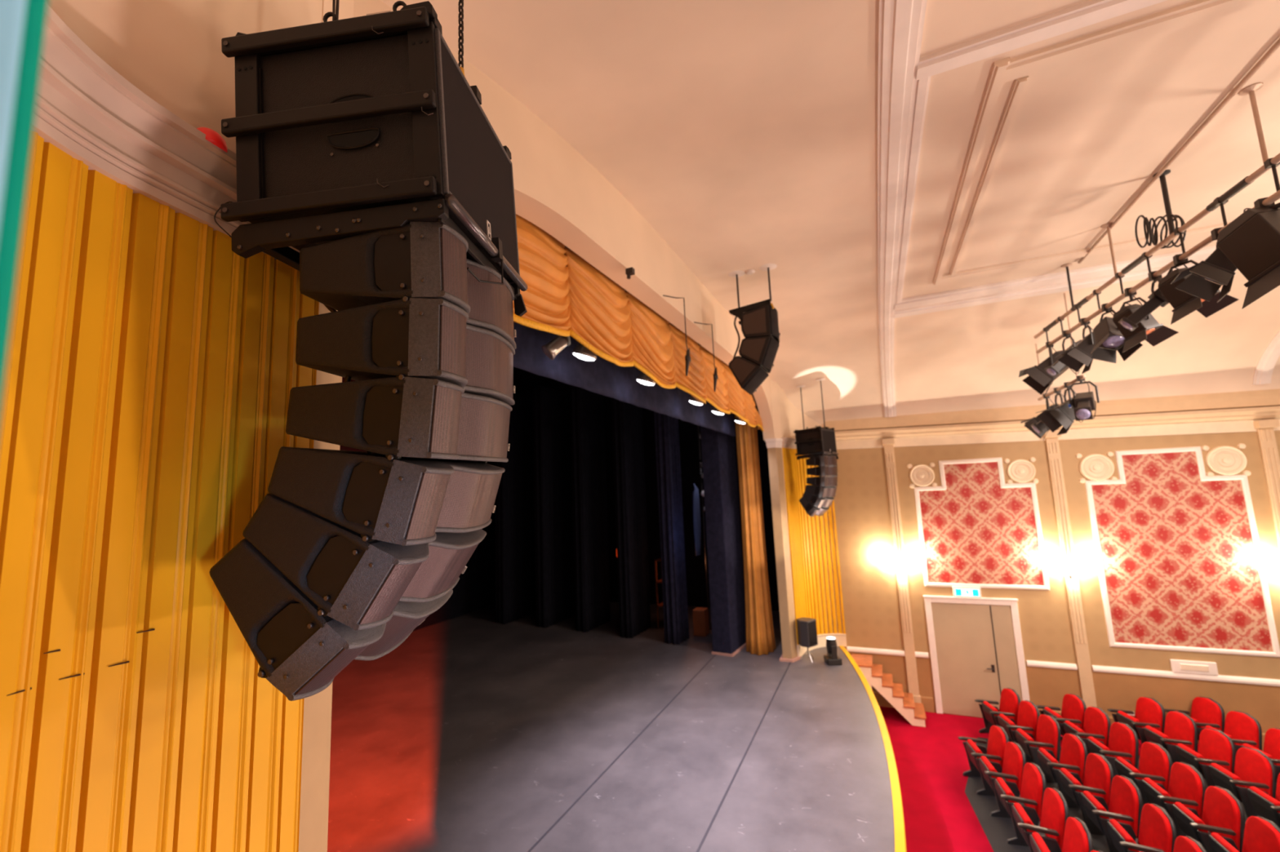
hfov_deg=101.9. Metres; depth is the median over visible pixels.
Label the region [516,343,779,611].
wall
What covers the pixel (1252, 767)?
chair
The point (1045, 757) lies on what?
seat cushion
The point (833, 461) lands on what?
grille
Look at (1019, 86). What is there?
trim
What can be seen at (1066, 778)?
seat cushion
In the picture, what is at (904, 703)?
steps
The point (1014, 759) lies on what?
chair
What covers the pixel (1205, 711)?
chair
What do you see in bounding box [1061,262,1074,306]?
hanger
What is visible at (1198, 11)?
trim
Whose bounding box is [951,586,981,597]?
exit sign
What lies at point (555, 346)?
lamp
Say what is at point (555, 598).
curtain
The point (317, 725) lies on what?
column
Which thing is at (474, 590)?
wall
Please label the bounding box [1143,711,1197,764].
chair
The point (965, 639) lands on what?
door
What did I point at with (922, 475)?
rosette
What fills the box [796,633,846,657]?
baseboard
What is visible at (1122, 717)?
seat cushion
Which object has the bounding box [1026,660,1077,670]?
trim
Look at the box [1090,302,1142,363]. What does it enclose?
lamp
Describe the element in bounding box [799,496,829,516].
speaker
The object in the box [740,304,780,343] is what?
speaker
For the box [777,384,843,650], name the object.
wall
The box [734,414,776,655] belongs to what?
curtain
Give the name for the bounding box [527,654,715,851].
tape
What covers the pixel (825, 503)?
grille
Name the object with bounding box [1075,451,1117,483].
rosette
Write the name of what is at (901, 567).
wall sconce
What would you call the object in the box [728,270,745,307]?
suspension rod
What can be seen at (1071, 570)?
wall sconce
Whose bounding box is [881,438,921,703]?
pilaster
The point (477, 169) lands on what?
grille
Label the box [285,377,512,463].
speaker
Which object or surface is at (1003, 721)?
seat cushion
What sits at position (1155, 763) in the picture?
chair
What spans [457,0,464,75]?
chain
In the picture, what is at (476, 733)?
floor
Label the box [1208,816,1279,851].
chair
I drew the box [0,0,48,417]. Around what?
post
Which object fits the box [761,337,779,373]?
grille
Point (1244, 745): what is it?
seat cushion
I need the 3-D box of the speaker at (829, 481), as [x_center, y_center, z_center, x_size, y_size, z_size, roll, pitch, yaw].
[4.438,1.341,12.605,0.493,0.256,0.736,-1,-4,45]
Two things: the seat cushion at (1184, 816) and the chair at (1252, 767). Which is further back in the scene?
the chair at (1252, 767)
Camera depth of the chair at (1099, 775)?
7.99 m
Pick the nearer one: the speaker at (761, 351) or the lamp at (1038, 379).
the speaker at (761, 351)
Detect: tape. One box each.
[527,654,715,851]
[696,662,791,851]
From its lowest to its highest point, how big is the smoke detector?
0.030 m
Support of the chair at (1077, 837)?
on the floor at (931, 761)
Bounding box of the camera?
[625,266,635,279]
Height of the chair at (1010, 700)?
0.988 m
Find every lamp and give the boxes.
[196,127,227,152]
[541,335,570,359]
[572,342,596,360]
[635,372,655,385]
[688,395,703,405]
[711,407,724,415]
[734,417,746,423]
[823,636,842,665]
[1018,341,1079,396]
[1020,393,1058,441]
[1031,387,1083,434]
[1036,382,1096,435]
[1044,329,1081,377]
[1055,317,1096,373]
[1067,375,1099,421]
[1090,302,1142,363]
[1112,287,1178,352]
[1118,271,1168,331]
[1157,253,1238,324]
[1170,226,1237,302]
[1216,197,1279,309]
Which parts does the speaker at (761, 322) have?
panel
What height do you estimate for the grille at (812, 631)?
0.520 m
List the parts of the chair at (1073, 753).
armrest, backrest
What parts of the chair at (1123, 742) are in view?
armrest, backrest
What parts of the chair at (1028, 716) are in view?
armrest, backrest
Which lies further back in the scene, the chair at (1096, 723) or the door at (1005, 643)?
the door at (1005, 643)
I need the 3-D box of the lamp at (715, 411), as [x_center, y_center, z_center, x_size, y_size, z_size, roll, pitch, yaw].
[1.664,-0.518,10.889,0.334,0.589,0.347,-9,-10,43]
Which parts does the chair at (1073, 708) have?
armrest, armrest, backrest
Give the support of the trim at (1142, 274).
attached to the ceiling at (744, 133)
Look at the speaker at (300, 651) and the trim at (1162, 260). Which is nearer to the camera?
the speaker at (300, 651)
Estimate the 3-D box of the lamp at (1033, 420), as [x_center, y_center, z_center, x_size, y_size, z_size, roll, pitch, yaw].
[8.091,-0.179,10.358,0.821,0.930,0.552,-8,-9,35]
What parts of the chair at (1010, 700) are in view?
armrest, armrest, backrest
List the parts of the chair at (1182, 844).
backrest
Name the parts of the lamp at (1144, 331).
barn door, barn door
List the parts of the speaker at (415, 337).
rigging plate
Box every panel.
[914,457,1049,590]
[1084,446,1279,657]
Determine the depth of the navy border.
7.23 m
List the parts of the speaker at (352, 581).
rigging plate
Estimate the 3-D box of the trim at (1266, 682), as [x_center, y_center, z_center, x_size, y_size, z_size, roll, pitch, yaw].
[11.046,5.001,10.384,3.160,0.110,0.060,-6,-8,24]
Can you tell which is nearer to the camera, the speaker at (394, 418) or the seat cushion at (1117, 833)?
the speaker at (394, 418)
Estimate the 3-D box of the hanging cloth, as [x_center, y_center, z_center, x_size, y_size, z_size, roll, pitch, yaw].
[1.690,2.756,15.430,0.110,2.100,0.350,-6,-8,24]
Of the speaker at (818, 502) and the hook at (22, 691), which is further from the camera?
the speaker at (818, 502)
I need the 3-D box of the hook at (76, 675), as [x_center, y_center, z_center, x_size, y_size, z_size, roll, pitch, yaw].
[-1.455,0.642,1.331,0.006,0.007,0.052,-3,-7,8]
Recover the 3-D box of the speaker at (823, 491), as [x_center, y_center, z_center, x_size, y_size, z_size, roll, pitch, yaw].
[4.410,1.565,12.614,0.736,0.256,0.493,5,6,-45]
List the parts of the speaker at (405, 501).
rigging plate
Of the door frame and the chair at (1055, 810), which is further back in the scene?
the door frame
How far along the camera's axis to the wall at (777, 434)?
12.93 m
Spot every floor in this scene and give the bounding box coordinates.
[327,601,894,851]
[879,706,1279,851]
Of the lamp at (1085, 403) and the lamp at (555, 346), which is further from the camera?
the lamp at (1085, 403)
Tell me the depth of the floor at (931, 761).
8.99 m
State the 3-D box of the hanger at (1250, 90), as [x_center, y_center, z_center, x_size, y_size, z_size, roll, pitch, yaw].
[5.233,-2.546,4.395,0.136,0.700,0.140,-6,-8,24]
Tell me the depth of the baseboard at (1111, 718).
9.90 m
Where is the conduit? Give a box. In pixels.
[1077,38,1279,263]
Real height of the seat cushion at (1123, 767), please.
0.377 m
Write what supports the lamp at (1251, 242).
hanging from the lighting truss
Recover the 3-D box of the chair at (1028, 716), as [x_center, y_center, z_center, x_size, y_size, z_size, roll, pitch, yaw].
[7.394,5.914,10.157,0.653,0.988,0.630,-4,-7,9]
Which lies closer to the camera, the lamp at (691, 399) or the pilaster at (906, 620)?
the lamp at (691, 399)
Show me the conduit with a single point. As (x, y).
(1277, 45)
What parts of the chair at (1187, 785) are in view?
armrest, backrest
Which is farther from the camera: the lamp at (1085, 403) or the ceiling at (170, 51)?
the lamp at (1085, 403)
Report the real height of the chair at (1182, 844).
0.988 m
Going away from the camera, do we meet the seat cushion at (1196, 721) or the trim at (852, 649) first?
the seat cushion at (1196, 721)
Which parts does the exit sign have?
light panel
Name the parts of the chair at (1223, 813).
armrest, backrest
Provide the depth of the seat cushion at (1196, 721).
9.81 m
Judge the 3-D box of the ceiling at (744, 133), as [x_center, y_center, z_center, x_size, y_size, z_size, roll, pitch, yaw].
[7.367,-2.038,4.852,14.500,1.750,14.500,-6,-8,24]
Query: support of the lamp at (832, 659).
on the floor at (476, 733)
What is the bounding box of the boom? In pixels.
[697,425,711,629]
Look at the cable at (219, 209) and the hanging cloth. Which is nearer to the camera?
the cable at (219, 209)
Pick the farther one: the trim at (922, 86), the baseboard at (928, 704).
the baseboard at (928, 704)
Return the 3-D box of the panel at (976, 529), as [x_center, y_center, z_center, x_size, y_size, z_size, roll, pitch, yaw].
[7.877,2.262,12.145,2.450,2.980,0.045,-6,-8,24]
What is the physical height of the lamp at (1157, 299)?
0.631 m
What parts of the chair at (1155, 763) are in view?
armrest, backrest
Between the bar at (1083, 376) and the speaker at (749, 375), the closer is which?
the speaker at (749, 375)
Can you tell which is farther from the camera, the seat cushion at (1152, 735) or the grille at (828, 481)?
the grille at (828, 481)
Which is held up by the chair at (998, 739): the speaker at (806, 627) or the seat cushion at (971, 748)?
the seat cushion at (971, 748)
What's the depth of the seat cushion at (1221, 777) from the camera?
8.12 m
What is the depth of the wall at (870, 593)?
11.49 m
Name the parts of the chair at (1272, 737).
backrest, armrest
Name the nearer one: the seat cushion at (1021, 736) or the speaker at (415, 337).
the speaker at (415, 337)
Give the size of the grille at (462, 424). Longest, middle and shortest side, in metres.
0.682 x 0.206 x 0.076 m
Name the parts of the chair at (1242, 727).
backrest, armrest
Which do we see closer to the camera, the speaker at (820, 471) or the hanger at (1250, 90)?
the hanger at (1250, 90)
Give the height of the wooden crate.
0.700 m
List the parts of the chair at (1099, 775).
armrest, backrest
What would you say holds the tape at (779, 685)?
on the floor at (476, 733)
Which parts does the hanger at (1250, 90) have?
ceiling plate, rod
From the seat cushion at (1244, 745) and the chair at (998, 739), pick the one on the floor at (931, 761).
the chair at (998, 739)
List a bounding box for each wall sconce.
[877,561,924,576]
[1041,564,1100,580]
[1255,566,1279,578]
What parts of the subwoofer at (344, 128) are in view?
corner post, rail, rail, rail, flying frame, frame, label plate, corner post, frame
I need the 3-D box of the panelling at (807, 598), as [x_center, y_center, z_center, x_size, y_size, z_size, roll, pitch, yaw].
[4.258,2.890,13.140,1.645,4.740,0.384,1,-8,-28]
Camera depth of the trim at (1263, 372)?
10.15 m
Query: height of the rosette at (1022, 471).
0.606 m
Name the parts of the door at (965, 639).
handle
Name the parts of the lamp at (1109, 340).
barn door, barn door, barn door, barn door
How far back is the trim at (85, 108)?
1.48 m
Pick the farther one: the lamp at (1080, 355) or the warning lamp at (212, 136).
the lamp at (1080, 355)
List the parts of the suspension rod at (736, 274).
ceiling plate, rod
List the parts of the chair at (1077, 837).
backrest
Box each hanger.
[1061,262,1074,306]
[1101,222,1117,275]
[1152,169,1174,234]
[1238,82,1268,163]
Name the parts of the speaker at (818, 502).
rigging plate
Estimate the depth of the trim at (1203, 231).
7.61 m
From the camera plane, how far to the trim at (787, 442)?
13.11 m
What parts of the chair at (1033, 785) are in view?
armrest, backrest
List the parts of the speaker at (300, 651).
rigging plate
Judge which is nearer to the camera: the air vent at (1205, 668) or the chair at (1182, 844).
the chair at (1182, 844)
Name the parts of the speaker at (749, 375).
panel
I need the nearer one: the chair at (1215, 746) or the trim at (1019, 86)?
the trim at (1019, 86)
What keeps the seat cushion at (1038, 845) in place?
on the chair at (1077, 837)
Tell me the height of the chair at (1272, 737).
0.988 m
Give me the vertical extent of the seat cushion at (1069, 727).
0.377 m
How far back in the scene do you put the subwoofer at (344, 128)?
1.64 m
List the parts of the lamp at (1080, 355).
barn door, barn door, barn door, barn door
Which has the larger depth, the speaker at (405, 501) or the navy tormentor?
the navy tormentor
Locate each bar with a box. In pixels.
[728,298,774,324]
[1035,293,1085,400]
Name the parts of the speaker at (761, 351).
panel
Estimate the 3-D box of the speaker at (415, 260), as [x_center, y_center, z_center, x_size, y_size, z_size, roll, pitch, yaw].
[-0.787,-0.462,1.954,0.496,0.283,0.743,-3,-7,4]
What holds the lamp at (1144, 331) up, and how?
hanging from the lighting truss
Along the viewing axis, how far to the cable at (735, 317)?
7.75 m
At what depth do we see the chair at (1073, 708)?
10.32 m
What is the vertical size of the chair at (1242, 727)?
0.988 m
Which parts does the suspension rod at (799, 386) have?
rod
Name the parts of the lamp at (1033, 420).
barn door, barn door, barn door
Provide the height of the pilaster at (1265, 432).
6.277 m
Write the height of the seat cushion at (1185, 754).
0.377 m
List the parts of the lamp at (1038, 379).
barn door, barn door, barn door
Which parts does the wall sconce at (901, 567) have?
lamp shade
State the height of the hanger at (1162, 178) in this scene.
0.700 m
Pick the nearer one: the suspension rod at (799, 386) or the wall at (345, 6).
the wall at (345, 6)
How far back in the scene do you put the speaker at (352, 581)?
1.53 m
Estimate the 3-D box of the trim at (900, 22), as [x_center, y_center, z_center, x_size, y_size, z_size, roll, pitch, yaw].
[3.308,-1.712,6.721,0.280,1.596,14.383,-6,-8,24]
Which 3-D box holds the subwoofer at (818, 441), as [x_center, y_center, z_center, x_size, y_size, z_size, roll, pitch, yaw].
[4.341,0.442,12.778,0.756,0.826,0.820,-11,-11,44]
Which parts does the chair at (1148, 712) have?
armrest, armrest, backrest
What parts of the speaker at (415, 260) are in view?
rigging plate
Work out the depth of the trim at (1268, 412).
11.28 m
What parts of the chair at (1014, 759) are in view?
armrest, backrest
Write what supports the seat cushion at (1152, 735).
on the chair at (1180, 727)
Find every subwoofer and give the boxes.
[220,0,528,316]
[793,426,838,459]
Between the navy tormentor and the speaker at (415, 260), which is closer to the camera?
the speaker at (415, 260)
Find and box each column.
[298,302,342,851]
[767,447,797,658]
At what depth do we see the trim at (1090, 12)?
3.67 m
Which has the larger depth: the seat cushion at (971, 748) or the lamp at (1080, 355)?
the seat cushion at (971, 748)
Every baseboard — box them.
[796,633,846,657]
[872,690,893,707]
[920,696,934,712]
[1038,708,1061,715]
[1108,716,1265,751]
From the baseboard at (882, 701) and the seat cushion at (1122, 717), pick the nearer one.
the seat cushion at (1122, 717)
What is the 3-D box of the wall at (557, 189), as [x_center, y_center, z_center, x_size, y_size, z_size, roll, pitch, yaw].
[0.777,-1.329,7.826,0.270,2.250,11.380,-6,-8,24]
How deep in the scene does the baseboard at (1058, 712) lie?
11.21 m
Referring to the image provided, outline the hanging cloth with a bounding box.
[692,483,701,555]
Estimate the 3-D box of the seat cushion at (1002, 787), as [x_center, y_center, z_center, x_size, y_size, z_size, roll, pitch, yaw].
[5.664,5.719,7.994,0.150,0.377,0.432,-5,-8,16]
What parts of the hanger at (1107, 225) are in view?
ceiling plate, rod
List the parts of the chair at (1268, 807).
armrest, backrest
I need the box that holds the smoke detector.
[745,270,755,275]
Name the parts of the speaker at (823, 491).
rigging plate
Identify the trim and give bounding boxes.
[33,4,299,259]
[764,438,782,448]
[779,653,801,662]
[781,437,796,448]
[824,389,1279,431]
[835,406,1279,440]
[835,418,1279,449]
[839,645,906,851]
[846,646,905,656]
[877,0,927,417]
[893,260,1204,318]
[894,245,1216,310]
[895,76,931,303]
[915,0,1167,81]
[915,651,928,657]
[933,57,1010,285]
[939,222,1230,282]
[949,75,1028,275]
[1001,0,1278,83]
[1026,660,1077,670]
[1091,665,1279,686]
[1252,330,1279,384]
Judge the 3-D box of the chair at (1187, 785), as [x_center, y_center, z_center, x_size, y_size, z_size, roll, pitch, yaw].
[7.968,5.585,7.768,0.652,0.988,0.630,-4,-7,14]
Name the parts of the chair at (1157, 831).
armrest, backrest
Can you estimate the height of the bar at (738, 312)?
0.298 m
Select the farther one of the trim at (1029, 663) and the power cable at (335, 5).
the trim at (1029, 663)
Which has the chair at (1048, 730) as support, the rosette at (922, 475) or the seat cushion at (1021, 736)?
the seat cushion at (1021, 736)
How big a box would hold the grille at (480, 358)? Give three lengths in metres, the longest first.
0.682 x 0.206 x 0.076 m
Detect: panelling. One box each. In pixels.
[0,131,319,851]
[782,447,845,644]
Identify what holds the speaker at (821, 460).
hanging from the subwoofer at (818, 441)
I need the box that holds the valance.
[512,213,764,431]
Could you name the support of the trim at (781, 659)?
attached to the wall at (790, 417)
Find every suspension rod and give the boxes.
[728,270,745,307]
[759,263,777,302]
[795,385,804,429]
[815,378,825,427]
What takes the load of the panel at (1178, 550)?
attached to the wall at (870, 593)
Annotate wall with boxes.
[321,0,354,22]
[339,367,517,631]
[353,0,773,440]
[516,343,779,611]
[764,378,781,439]
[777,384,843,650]
[833,430,1279,733]
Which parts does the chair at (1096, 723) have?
armrest, backrest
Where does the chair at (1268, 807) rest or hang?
on the floor at (931, 761)
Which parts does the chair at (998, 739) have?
armrest, armrest, backrest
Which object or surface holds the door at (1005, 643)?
in the wall at (870, 593)
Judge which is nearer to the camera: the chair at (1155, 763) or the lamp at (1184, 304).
the lamp at (1184, 304)
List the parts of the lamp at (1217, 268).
barn door, barn door, barn door, barn door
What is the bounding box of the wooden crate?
[692,607,709,636]
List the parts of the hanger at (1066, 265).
ceiling plate, rod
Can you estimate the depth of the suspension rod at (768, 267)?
7.60 m
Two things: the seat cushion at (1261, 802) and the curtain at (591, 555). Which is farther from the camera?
the curtain at (591, 555)
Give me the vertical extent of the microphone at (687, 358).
1.050 m
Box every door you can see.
[930,602,1001,717]
[990,604,1022,701]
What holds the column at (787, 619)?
on the trim at (781, 659)
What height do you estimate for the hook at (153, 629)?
0.005 m
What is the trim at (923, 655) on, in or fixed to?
attached to the wall at (870, 593)
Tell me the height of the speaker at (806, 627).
0.928 m
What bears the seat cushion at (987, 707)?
on the chair at (1010, 700)
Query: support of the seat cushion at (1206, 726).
on the chair at (1242, 727)
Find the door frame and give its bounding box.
[923,595,1030,714]
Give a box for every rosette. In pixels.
[906,462,937,488]
[1004,457,1038,484]
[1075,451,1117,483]
[1201,443,1251,476]
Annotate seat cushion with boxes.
[967,739,982,758]
[980,755,997,778]
[982,701,999,715]
[996,777,1017,803]
[999,714,1017,730]
[1013,802,1035,832]
[1016,728,1036,747]
[1031,832,1050,851]
[1039,747,1060,769]
[1044,706,1064,723]
[1060,768,1083,792]
[1064,720,1087,738]
[1083,791,1109,819]
[1088,736,1112,756]
[1109,818,1138,851]
[1115,756,1143,779]
[1117,711,1142,738]
[1143,777,1173,804]
[1145,725,1172,752]
[1174,802,1208,832]
[1177,711,1201,737]
[1177,743,1207,777]
[1205,725,1235,744]
[1210,763,1244,802]
[1210,832,1239,851]
[1242,743,1276,764]
[1248,786,1279,817]
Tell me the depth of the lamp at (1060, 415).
9.05 m
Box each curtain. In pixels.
[532,386,575,627]
[569,385,610,631]
[611,397,651,638]
[653,411,689,644]
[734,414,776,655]
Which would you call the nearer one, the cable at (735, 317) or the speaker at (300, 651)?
the speaker at (300, 651)
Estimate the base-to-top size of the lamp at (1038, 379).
0.909 m
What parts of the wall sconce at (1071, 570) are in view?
lamp shade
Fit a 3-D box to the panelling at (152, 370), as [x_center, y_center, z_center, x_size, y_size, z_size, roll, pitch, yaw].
[-1.267,1.584,1.081,0.374,4.740,1.625,-1,-7,-13]
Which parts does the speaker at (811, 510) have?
rigging plate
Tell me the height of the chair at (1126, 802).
0.988 m
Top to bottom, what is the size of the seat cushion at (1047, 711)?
0.377 m
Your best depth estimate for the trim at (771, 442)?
12.78 m
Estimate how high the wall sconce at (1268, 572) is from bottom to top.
0.330 m
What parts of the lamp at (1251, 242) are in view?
barn door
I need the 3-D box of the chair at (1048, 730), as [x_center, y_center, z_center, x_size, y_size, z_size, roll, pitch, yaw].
[7.283,5.838,9.526,0.652,0.988,0.630,-4,-7,10]
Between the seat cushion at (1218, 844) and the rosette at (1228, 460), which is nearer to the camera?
the seat cushion at (1218, 844)
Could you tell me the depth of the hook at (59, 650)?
1.29 m
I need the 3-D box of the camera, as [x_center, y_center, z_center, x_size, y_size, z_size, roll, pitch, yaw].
[-0.103,-1.607,5.474,0.080,0.100,0.060,-6,-8,24]
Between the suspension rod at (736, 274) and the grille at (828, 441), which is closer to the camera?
the suspension rod at (736, 274)
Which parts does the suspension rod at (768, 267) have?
ceiling plate, rod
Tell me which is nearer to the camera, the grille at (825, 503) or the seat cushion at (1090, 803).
the seat cushion at (1090, 803)
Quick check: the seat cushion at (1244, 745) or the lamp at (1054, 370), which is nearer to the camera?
the lamp at (1054, 370)
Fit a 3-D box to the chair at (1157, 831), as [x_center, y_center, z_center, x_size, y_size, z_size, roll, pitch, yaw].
[6.578,5.524,6.830,0.653,0.988,0.630,-5,-8,18]
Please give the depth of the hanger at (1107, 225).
6.72 m
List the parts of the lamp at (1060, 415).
barn door, barn door, barn door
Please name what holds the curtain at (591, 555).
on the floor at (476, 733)
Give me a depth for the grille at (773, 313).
7.58 m
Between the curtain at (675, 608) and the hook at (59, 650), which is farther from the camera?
the curtain at (675, 608)
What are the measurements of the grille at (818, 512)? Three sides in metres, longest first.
0.682 x 0.206 x 0.076 m
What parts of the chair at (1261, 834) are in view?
backrest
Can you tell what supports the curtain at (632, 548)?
on the floor at (476, 733)
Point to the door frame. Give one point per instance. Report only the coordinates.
(928, 599)
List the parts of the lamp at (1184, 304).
barn door, barn door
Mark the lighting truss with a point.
(1273, 162)
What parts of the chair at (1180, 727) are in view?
armrest, backrest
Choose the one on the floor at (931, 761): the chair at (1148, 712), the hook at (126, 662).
the chair at (1148, 712)
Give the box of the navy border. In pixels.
[513,321,736,437]
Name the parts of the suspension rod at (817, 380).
rod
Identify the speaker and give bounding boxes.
[208,538,453,701]
[242,493,486,630]
[267,446,505,546]
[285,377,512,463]
[295,297,515,404]
[299,222,516,349]
[728,355,768,395]
[738,336,779,373]
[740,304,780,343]
[796,617,817,662]
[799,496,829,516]
[802,491,834,508]
[804,484,836,497]
[805,455,837,466]
[806,466,838,476]
[806,475,837,487]
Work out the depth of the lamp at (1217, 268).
4.88 m
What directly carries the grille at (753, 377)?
attached to the speaker at (749, 375)
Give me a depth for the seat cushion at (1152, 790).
7.83 m
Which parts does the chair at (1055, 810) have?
armrest, backrest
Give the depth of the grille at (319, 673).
1.58 m
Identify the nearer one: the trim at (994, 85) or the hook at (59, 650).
the hook at (59, 650)
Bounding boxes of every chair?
[957,724,1008,795]
[974,688,1020,742]
[978,741,1026,817]
[994,762,1046,846]
[997,700,1039,763]
[1011,787,1068,851]
[1014,714,1060,782]
[1029,817,1093,851]
[1035,693,1086,754]
[1036,733,1087,808]
[1057,752,1114,835]
[1062,706,1111,755]
[1080,775,1142,851]
[1086,721,1138,776]
[1106,697,1165,759]
[1106,803,1176,851]
[1114,741,1172,804]
[1138,835,1206,851]
[1142,761,1206,837]
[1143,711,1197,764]
[1164,696,1224,740]
[1172,786,1244,851]
[1175,728,1235,786]
[1204,711,1262,753]
[1208,746,1275,824]
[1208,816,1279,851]
[1240,728,1279,782]
[1247,773,1279,827]
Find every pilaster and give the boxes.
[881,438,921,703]
[1043,430,1097,707]
[1253,418,1279,551]
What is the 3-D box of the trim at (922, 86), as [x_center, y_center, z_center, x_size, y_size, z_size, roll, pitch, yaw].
[3.389,-2.484,6.619,0.110,0.105,5.700,-6,-8,24]
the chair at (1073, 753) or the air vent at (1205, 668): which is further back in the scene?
the air vent at (1205, 668)
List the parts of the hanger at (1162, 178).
ceiling plate, rod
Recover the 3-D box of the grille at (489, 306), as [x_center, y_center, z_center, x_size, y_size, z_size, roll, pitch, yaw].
[-0.588,-0.483,1.939,0.076,0.206,0.682,-4,-5,4]
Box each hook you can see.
[6,687,31,696]
[43,648,60,653]
[58,672,84,679]
[108,661,129,666]
[136,628,155,633]
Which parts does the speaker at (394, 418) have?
rigging plate, rigging plate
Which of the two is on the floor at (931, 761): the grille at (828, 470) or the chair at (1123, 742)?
the chair at (1123, 742)
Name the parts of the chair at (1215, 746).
armrest, backrest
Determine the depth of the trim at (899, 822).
7.32 m
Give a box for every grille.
[294,614,429,695]
[359,543,478,624]
[404,471,502,539]
[429,385,510,457]
[440,39,518,273]
[440,228,514,339]
[440,305,513,398]
[742,367,768,395]
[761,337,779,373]
[768,304,779,343]
[808,620,817,646]
[810,508,826,515]
[817,498,833,507]
[822,430,836,452]
[822,488,836,497]
[823,456,837,465]
[824,466,837,475]
[824,477,837,485]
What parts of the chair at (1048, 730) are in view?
armrest, backrest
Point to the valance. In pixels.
(565, 295)
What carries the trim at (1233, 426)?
attached to the wall at (870, 593)
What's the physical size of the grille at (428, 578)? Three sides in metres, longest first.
0.682 x 0.206 x 0.076 m
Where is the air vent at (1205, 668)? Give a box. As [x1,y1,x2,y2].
[1169,658,1218,675]
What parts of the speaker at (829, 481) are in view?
rigging plate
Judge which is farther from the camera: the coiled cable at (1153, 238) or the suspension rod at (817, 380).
the suspension rod at (817, 380)
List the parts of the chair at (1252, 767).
armrest, backrest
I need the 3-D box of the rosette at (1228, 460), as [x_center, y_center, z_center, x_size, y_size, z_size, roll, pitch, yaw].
[11.840,0.697,10.485,0.654,0.660,0.060,-6,-8,24]
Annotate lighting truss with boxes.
[1033,153,1279,353]
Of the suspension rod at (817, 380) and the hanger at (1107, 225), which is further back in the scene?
the suspension rod at (817, 380)
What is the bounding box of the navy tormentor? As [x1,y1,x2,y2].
[700,426,746,657]
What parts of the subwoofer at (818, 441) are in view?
corner post, rail, rail, rail, flying frame, frame, corner post, frame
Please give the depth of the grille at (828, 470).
12.46 m
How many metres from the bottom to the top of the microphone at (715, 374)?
1.050 m
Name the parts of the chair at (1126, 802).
armrest, backrest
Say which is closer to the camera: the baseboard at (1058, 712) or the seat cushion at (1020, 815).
the seat cushion at (1020, 815)
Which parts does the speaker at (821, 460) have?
rigging plate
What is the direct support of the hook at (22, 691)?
attached to the panelling at (152, 370)
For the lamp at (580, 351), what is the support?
hanging from the bar
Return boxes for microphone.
[662,294,690,376]
[693,321,718,391]
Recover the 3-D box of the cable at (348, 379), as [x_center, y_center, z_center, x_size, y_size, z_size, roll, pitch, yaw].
[-1.048,-0.170,1.808,0.276,0.799,0.088,-3,-7,2]
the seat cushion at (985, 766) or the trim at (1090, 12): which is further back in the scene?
the seat cushion at (985, 766)
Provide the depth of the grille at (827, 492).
12.46 m
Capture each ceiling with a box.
[48,0,322,153]
[380,0,1279,426]
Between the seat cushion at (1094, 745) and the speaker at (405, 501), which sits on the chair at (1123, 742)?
the seat cushion at (1094, 745)
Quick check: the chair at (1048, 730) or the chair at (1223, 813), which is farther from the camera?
the chair at (1048, 730)
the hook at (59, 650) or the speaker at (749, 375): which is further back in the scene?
the speaker at (749, 375)
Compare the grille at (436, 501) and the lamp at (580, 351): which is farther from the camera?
the lamp at (580, 351)
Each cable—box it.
[213,201,232,237]
[324,304,372,453]
[332,0,339,20]
[733,316,740,358]
[1134,214,1186,248]
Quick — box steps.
[851,653,926,727]
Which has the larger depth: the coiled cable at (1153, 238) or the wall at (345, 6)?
the coiled cable at (1153, 238)
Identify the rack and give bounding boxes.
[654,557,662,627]
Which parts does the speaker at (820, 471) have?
rigging plate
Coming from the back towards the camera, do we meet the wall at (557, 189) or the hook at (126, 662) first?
the wall at (557, 189)
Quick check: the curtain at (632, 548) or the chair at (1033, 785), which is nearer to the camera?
the chair at (1033, 785)
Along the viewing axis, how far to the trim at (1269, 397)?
11.35 m
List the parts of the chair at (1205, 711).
armrest, backrest, armrest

